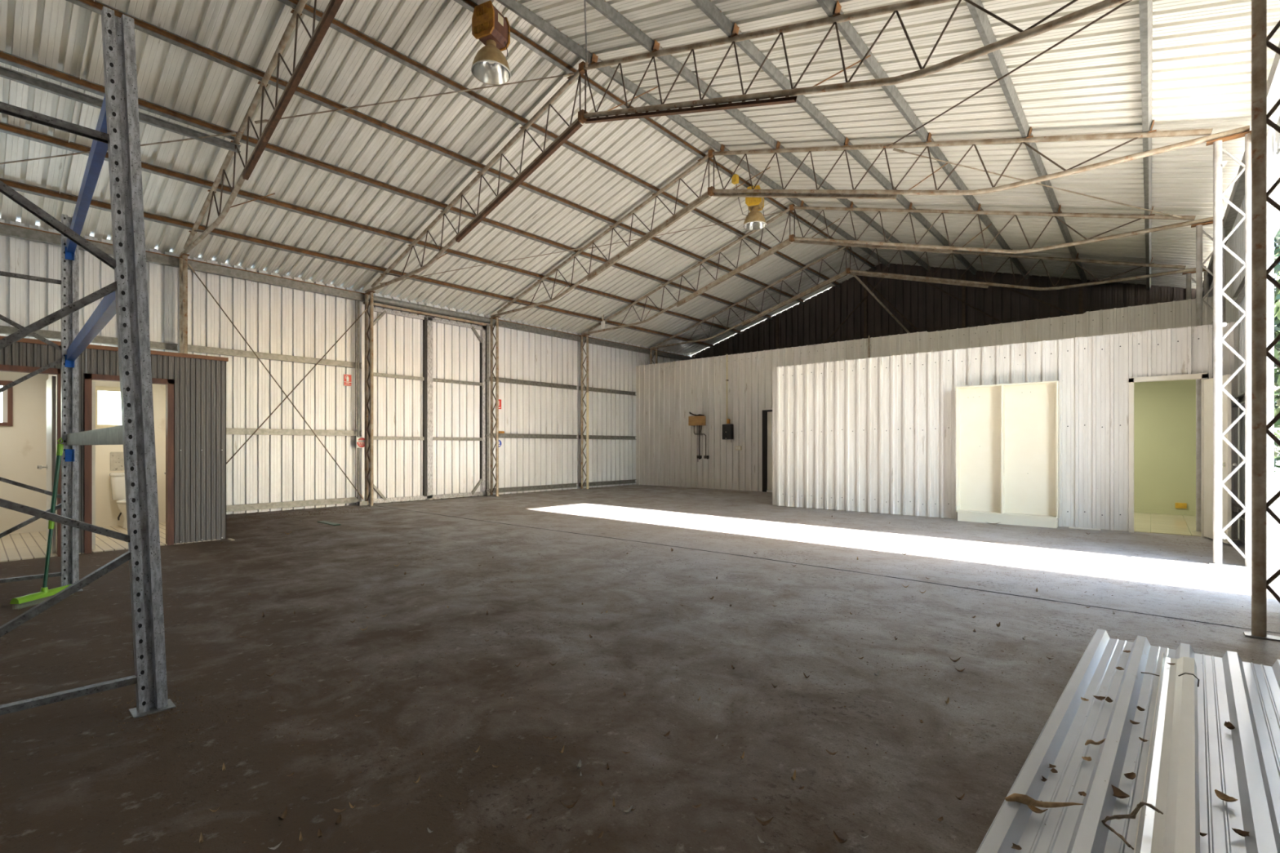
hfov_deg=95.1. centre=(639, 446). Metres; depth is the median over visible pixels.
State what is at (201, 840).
leaf
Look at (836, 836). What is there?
dry leaf
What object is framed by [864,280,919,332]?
strut
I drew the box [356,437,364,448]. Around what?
sign
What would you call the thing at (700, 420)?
box
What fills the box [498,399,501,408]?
notice
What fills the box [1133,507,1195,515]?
baseboard
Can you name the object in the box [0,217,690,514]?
wall
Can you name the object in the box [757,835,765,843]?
dry leaf
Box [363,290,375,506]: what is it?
lattice column
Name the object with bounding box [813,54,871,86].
brace
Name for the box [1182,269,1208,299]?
lattice column
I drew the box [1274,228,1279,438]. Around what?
tree
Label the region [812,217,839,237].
brace
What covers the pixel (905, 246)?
roof truss
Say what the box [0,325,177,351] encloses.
beam
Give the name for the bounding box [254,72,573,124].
rod
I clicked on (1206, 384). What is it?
door frame
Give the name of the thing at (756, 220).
lamp
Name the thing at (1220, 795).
dry leaf
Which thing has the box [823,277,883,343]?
strut
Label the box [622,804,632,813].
leaf
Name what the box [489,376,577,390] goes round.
beam
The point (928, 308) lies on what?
wall
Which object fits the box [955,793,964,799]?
dry leaf
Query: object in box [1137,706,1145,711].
dry leaf
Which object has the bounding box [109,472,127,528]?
toilet
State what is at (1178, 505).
power outlet
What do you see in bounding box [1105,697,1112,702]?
dry leaf
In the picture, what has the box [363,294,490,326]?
door track
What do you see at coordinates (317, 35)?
roof truss
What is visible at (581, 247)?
rod
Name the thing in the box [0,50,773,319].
purlin
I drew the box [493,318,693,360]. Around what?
beam
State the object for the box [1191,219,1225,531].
lattice column
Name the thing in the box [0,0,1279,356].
ceiling
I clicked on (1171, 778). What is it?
ridge capping
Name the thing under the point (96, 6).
purlin
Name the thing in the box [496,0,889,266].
purlin
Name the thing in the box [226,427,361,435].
beam
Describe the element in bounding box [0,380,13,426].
window
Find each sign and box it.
[343,373,351,386]
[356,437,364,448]
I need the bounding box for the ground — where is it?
[1274,460,1279,507]
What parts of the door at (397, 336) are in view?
rail, rail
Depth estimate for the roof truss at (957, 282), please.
14.41 m
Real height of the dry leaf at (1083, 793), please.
0.008 m
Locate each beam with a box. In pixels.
[0,222,364,301]
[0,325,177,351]
[54,0,94,219]
[187,344,361,368]
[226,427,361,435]
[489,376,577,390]
[489,433,577,439]
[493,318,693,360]
[578,386,636,395]
[578,435,636,439]
[1202,41,1279,297]
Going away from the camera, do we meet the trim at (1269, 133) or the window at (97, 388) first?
the trim at (1269, 133)
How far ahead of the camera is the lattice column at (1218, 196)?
6.38 m
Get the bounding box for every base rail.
[226,497,361,511]
[489,483,577,493]
[578,479,636,486]
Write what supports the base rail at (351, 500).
attached to the wall at (271, 318)
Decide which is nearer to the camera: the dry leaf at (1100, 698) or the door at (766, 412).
the dry leaf at (1100, 698)
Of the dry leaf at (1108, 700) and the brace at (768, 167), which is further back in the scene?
the brace at (768, 167)
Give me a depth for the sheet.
2.36 m
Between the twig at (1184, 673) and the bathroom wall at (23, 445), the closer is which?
the twig at (1184, 673)
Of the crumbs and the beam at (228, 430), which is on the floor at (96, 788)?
the crumbs
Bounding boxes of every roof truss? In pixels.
[179,0,343,256]
[364,0,1129,293]
[490,124,1249,317]
[581,204,1213,335]
[650,245,1206,348]
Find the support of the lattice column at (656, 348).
on the floor at (96, 788)
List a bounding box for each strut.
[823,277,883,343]
[853,275,910,333]
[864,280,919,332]
[925,282,1004,323]
[979,276,1075,315]
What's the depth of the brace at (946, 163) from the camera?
8.72 m
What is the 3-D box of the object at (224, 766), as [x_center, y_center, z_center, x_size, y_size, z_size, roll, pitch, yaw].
[-1.662,1.284,2.340,0.011,0.024,0.048,0,0,-39]
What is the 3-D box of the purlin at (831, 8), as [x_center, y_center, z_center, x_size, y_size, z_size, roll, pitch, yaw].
[3.795,-4.416,8.022,0.122,0.141,19.280,0,0,41]
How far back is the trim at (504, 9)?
8.03 m
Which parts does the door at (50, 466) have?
knob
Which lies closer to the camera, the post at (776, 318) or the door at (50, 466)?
the door at (50, 466)
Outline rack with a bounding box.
[0,5,175,718]
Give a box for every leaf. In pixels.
[199,832,203,843]
[267,841,281,849]
[577,759,581,768]
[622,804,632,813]
[755,816,773,825]
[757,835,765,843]
[791,769,795,781]
[826,749,838,755]
[832,830,847,843]
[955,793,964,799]
[1004,793,1083,808]
[1011,843,1022,849]
[1026,804,1048,813]
[1048,763,1056,768]
[1050,768,1057,773]
[1078,791,1086,796]
[1081,756,1091,760]
[1084,738,1105,745]
[1093,695,1105,700]
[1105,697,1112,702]
[1111,784,1129,798]
[1115,666,1124,670]
[1124,772,1135,779]
[1129,720,1140,724]
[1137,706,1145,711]
[1138,737,1148,742]
[1214,789,1237,802]
[1223,720,1235,729]
[1231,827,1249,836]
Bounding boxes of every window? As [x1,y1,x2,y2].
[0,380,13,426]
[95,386,120,427]
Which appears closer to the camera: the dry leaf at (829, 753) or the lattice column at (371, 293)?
the dry leaf at (829, 753)
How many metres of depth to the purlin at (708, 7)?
8.26 m
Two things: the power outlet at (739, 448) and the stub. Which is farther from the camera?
the power outlet at (739, 448)
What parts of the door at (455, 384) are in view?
rail, rail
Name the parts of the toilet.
cistern lid, seat lid, bowl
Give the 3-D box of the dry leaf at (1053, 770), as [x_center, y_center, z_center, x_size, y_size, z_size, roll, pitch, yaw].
[1.595,1.251,2.255,0.026,0.013,0.026,0,0,-15]
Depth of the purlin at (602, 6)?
8.51 m
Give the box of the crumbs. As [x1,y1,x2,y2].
[0,493,1243,848]
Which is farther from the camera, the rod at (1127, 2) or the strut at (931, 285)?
the strut at (931, 285)
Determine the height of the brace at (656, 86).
0.580 m
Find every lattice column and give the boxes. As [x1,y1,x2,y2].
[177,253,189,353]
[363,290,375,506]
[489,315,500,496]
[579,333,591,489]
[648,347,658,364]
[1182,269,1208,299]
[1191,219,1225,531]
[1205,130,1251,568]
[1243,0,1279,641]
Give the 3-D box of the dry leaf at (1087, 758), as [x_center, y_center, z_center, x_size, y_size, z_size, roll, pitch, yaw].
[1.790,1.252,2.348,0.033,0.010,0.033,0,0,33]
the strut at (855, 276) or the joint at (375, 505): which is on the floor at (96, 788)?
the joint at (375, 505)
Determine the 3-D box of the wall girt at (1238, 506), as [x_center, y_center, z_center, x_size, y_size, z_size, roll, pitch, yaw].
[7.456,0.850,7.206,0.060,0.120,2.338,0,0,41]
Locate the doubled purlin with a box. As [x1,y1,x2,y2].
[0,65,240,152]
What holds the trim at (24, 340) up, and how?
attached to the wall at (199, 384)
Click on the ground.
(1277, 474)
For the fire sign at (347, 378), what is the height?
0.260 m
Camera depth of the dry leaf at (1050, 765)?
2.29 m
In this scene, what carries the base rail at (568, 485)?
attached to the wall at (271, 318)
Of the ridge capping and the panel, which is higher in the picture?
the panel
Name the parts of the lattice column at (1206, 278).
cap plate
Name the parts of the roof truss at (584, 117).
web rod, web rod, web rod, web rod, web rod, web rod, web rod, web rod, web rod, web rod, web rod, web rod, web rod, web rod, web rod, web rod, web rod, web rod, apex plate, web rod, web rod, web rod, web rod, web rod, web rod, web rod, web rod, web rod, web rod, web rod, web rod, web rod, web rod, web rod, web rod, web rod, web rod, web rod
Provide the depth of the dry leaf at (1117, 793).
2.11 m
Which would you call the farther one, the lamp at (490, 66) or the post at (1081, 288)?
the post at (1081, 288)
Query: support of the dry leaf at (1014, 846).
on the sheet
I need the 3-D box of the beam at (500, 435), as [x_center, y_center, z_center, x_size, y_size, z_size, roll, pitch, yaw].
[-2.950,-0.290,16.719,0.060,0.120,3.144,0,0,41]
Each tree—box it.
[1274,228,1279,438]
[1274,276,1279,472]
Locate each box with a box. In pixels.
[688,412,709,459]
[722,424,733,439]
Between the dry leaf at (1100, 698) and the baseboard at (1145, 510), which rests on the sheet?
the dry leaf at (1100, 698)
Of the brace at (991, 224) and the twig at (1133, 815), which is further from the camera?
the brace at (991, 224)
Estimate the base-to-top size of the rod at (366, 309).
4.092 m
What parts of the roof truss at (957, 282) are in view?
web rod, web rod, web rod, web rod, web rod, web rod, web rod, web rod, web rod, web rod, web rod, web rod, web rod, web rod, web rod, web rod, web rod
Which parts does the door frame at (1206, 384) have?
knob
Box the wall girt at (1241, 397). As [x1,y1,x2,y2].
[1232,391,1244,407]
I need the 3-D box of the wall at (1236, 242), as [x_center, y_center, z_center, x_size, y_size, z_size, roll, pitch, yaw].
[6.329,-1.030,5.759,0.107,4.660,19.400,0,0,41]
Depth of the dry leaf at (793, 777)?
2.28 m
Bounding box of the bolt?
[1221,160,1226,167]
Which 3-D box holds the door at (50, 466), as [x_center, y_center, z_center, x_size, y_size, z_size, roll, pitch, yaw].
[-7.457,0.190,6.912,0.895,2.220,0.900,0,0,41]
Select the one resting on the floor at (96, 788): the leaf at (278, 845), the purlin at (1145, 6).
the leaf at (278, 845)
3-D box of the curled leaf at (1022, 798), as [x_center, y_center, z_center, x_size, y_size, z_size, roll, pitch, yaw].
[1.387,1.215,2.004,0.269,0.048,0.032,0,0,2]
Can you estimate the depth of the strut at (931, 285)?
16.14 m
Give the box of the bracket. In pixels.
[357,501,367,505]
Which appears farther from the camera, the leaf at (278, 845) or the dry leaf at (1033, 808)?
the dry leaf at (1033, 808)
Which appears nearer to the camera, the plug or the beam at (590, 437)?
the plug
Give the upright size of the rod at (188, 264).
4.412 m
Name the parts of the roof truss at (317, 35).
web rod, web rod, web rod, web rod, web rod, web rod, web rod, web rod, web rod, web rod, web rod, web rod, web rod, web rod, web rod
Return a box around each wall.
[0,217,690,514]
[0,342,226,553]
[0,371,217,540]
[635,297,1213,511]
[691,263,1195,359]
[772,370,777,505]
[777,321,1237,539]
[1208,115,1279,569]
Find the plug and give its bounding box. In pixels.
[731,173,749,216]
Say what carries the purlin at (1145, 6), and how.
on the roof truss at (854, 193)
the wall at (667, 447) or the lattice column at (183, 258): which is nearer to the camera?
the lattice column at (183, 258)
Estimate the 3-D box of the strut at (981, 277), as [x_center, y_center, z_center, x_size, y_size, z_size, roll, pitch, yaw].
[10.182,-3.801,15.103,2.522,1.635,0.043,0,0,41]
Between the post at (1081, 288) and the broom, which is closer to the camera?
the broom
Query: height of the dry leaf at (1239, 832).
0.016 m
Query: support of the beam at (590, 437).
attached to the wall at (271, 318)
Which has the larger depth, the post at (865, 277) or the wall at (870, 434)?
the post at (865, 277)
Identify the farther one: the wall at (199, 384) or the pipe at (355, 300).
the pipe at (355, 300)
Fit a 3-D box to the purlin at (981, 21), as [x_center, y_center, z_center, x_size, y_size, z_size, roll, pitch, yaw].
[4.707,-4.062,7.226,0.122,0.141,19.280,0,0,41]
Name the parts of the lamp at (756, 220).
lamp shade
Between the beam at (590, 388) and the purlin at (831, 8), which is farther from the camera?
the beam at (590, 388)
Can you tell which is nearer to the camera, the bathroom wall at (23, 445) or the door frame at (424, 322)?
the bathroom wall at (23, 445)
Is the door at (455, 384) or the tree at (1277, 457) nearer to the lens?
the door at (455, 384)
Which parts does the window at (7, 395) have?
sash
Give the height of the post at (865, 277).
6.573 m
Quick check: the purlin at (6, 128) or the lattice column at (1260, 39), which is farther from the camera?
the purlin at (6, 128)
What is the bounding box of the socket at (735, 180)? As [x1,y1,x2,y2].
[731,173,738,184]
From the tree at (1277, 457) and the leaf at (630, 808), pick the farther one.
the tree at (1277, 457)
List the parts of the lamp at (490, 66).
lamp shade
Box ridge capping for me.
[1133,652,1199,852]
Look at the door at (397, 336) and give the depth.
13.64 m
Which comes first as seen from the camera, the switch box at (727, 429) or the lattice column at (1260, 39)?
the lattice column at (1260, 39)
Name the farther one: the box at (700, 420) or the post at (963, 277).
the box at (700, 420)
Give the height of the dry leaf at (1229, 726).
0.026 m
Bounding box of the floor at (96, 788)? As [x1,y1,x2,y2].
[0,484,1279,852]
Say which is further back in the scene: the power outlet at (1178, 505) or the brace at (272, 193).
the power outlet at (1178, 505)
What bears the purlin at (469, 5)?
on the roof truss at (854, 193)
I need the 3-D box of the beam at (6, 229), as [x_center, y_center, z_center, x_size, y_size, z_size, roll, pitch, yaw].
[-8.402,-3.308,10.419,0.140,0.165,6.865,0,0,41]
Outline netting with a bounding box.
[317,520,341,525]
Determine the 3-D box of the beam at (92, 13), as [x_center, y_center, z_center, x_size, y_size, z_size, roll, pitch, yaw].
[-7.185,-4.309,7.463,5.622,1.711,0.033,0,0,41]
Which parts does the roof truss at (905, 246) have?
web rod, web rod, web rod, web rod, web rod, web rod, web rod, web rod, web rod, web rod, apex plate, web rod, web rod, web rod, web rod, web rod, web rod, web rod, web rod, web rod, web rod, web rod, web rod, web rod, web rod, web rod, web rod, web rod, web rod, web rod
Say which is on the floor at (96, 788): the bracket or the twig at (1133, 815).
the bracket
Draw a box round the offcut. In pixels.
[1068,526,1100,530]
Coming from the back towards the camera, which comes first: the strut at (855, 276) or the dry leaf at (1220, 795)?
the strut at (855, 276)
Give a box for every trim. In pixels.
[0,335,228,361]
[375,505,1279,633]
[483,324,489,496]
[488,0,657,117]
[1266,128,1271,569]
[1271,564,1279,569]
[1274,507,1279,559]
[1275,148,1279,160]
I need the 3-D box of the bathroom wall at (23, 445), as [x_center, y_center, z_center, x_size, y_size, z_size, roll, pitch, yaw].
[-8.084,0.075,7.824,2.930,2.450,3.470,0,0,41]
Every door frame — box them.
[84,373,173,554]
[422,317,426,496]
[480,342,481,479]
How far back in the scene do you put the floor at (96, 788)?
3.41 m
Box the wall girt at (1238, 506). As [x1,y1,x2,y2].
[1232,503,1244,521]
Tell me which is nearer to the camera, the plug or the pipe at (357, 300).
the plug
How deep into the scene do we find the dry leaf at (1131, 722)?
2.66 m
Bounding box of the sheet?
[976,628,1279,852]
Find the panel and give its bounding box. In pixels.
[110,452,124,471]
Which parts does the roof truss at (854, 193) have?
web rod, web rod, web rod, web rod, web rod, web rod, web rod, web rod, web rod, web rod, web rod, web rod, web rod, web rod, web rod, web rod, apex plate, web rod, web rod, web rod, web rod, web rod, web rod, web rod, web rod, web rod, web rod, web rod, web rod, web rod, web rod, web rod, web rod, web rod, web rod, web rod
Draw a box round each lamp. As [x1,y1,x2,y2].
[471,0,511,85]
[742,184,766,230]
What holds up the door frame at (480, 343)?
attached to the wall at (271, 318)
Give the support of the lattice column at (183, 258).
on the floor at (96, 788)
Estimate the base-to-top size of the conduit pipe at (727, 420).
2.100 m
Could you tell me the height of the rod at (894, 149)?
0.969 m
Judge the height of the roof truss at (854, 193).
2.098 m
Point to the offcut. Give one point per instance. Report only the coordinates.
(1069, 527)
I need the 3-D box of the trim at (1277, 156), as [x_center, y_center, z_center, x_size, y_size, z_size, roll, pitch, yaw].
[6.183,-3.110,5.502,0.080,0.140,1.900,0,0,41]
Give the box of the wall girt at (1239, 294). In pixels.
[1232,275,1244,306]
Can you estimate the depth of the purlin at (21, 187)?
11.17 m
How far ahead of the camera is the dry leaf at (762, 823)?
2.01 m
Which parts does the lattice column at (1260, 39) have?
plate, brace rod, brace rod, brace rod, brace rod, brace rod, brace rod, brace rod, brace rod, brace rod, brace rod, brace rod, brace rod, brace rod, brace rod, brace rod, brace rod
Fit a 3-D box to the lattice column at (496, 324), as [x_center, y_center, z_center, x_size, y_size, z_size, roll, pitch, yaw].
[-3.797,-1.036,15.306,0.400,4.672,0.100,0,0,41]
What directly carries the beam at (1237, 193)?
attached to the wall at (1236, 242)
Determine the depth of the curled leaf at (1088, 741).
2.45 m
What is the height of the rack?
3.360 m
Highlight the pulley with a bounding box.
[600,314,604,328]
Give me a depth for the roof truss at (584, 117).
6.86 m
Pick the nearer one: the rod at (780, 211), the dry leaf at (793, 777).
the dry leaf at (793, 777)
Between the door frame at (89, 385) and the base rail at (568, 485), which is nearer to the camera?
the door frame at (89, 385)
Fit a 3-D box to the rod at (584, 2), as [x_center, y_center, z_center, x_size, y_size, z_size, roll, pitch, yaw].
[-0.571,-4.867,5.950,0.035,0.977,4.600,0,0,-4]
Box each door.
[0,364,61,556]
[368,306,431,502]
[431,317,485,498]
[760,408,772,492]
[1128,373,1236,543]
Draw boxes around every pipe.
[355,300,356,428]
[357,300,359,498]
[725,354,729,424]
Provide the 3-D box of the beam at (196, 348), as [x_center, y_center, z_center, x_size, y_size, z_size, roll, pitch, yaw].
[-7.239,-1.790,11.799,0.060,0.120,3.195,0,0,41]
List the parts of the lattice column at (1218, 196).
cap plate, plate, brace rod, brace rod, brace rod, brace rod, brace rod, brace rod, brace rod, brace rod, brace rod, brace rod, brace rod, brace rod, brace rod, brace rod, brace rod, brace rod, brace rod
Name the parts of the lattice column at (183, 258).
cap plate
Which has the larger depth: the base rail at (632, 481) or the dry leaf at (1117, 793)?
the base rail at (632, 481)
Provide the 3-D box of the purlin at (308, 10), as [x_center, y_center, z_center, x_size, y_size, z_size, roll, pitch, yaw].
[-0.018,-5.111,11.345,0.122,0.141,19.280,0,0,41]
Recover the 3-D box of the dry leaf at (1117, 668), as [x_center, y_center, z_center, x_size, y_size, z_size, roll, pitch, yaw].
[2.701,1.251,3.296,0.039,0.010,0.038,0,0,-12]
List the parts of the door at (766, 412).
pane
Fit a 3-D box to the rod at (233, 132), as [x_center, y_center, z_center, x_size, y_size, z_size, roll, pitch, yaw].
[-7.846,-3.863,7.815,4.583,0.925,0.035,0,0,-6]
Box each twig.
[1101,801,1163,849]
[1177,672,1199,686]
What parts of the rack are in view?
upright post, upright post, foot plate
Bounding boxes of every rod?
[0,131,236,164]
[187,263,364,499]
[226,308,367,464]
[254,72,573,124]
[379,247,583,284]
[583,0,587,66]
[588,211,783,248]
[886,0,1132,147]
[893,148,1182,218]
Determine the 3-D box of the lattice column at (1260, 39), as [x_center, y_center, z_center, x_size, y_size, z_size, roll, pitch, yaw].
[4.304,-1.036,3.922,0.400,4.672,0.100,0,0,41]
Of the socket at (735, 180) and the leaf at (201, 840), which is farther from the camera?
the socket at (735, 180)
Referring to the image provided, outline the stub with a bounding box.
[868,335,870,357]
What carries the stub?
attached to the wall at (667, 447)
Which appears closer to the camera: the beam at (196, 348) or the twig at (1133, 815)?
the twig at (1133, 815)
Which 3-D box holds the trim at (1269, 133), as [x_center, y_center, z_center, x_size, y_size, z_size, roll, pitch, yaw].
[6.650,-1.030,6.255,0.125,4.660,0.070,0,0,41]
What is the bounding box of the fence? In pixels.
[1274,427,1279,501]
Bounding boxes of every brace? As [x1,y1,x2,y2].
[230,193,275,208]
[608,86,657,110]
[733,167,769,189]
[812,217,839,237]
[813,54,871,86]
[908,163,947,190]
[963,223,991,246]
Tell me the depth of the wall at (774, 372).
12.90 m
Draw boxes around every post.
[775,317,778,349]
[863,275,867,338]
[961,274,965,328]
[1079,286,1083,314]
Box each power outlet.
[735,446,741,450]
[1175,502,1186,508]
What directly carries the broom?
on the floor at (96, 788)
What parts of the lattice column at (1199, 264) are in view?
cap plate, brace rod, brace rod, brace rod, brace rod, brace rod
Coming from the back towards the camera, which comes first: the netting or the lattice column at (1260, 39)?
the netting
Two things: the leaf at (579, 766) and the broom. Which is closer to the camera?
the leaf at (579, 766)
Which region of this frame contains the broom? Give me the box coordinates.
[9,437,73,609]
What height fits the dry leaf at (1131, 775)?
0.021 m

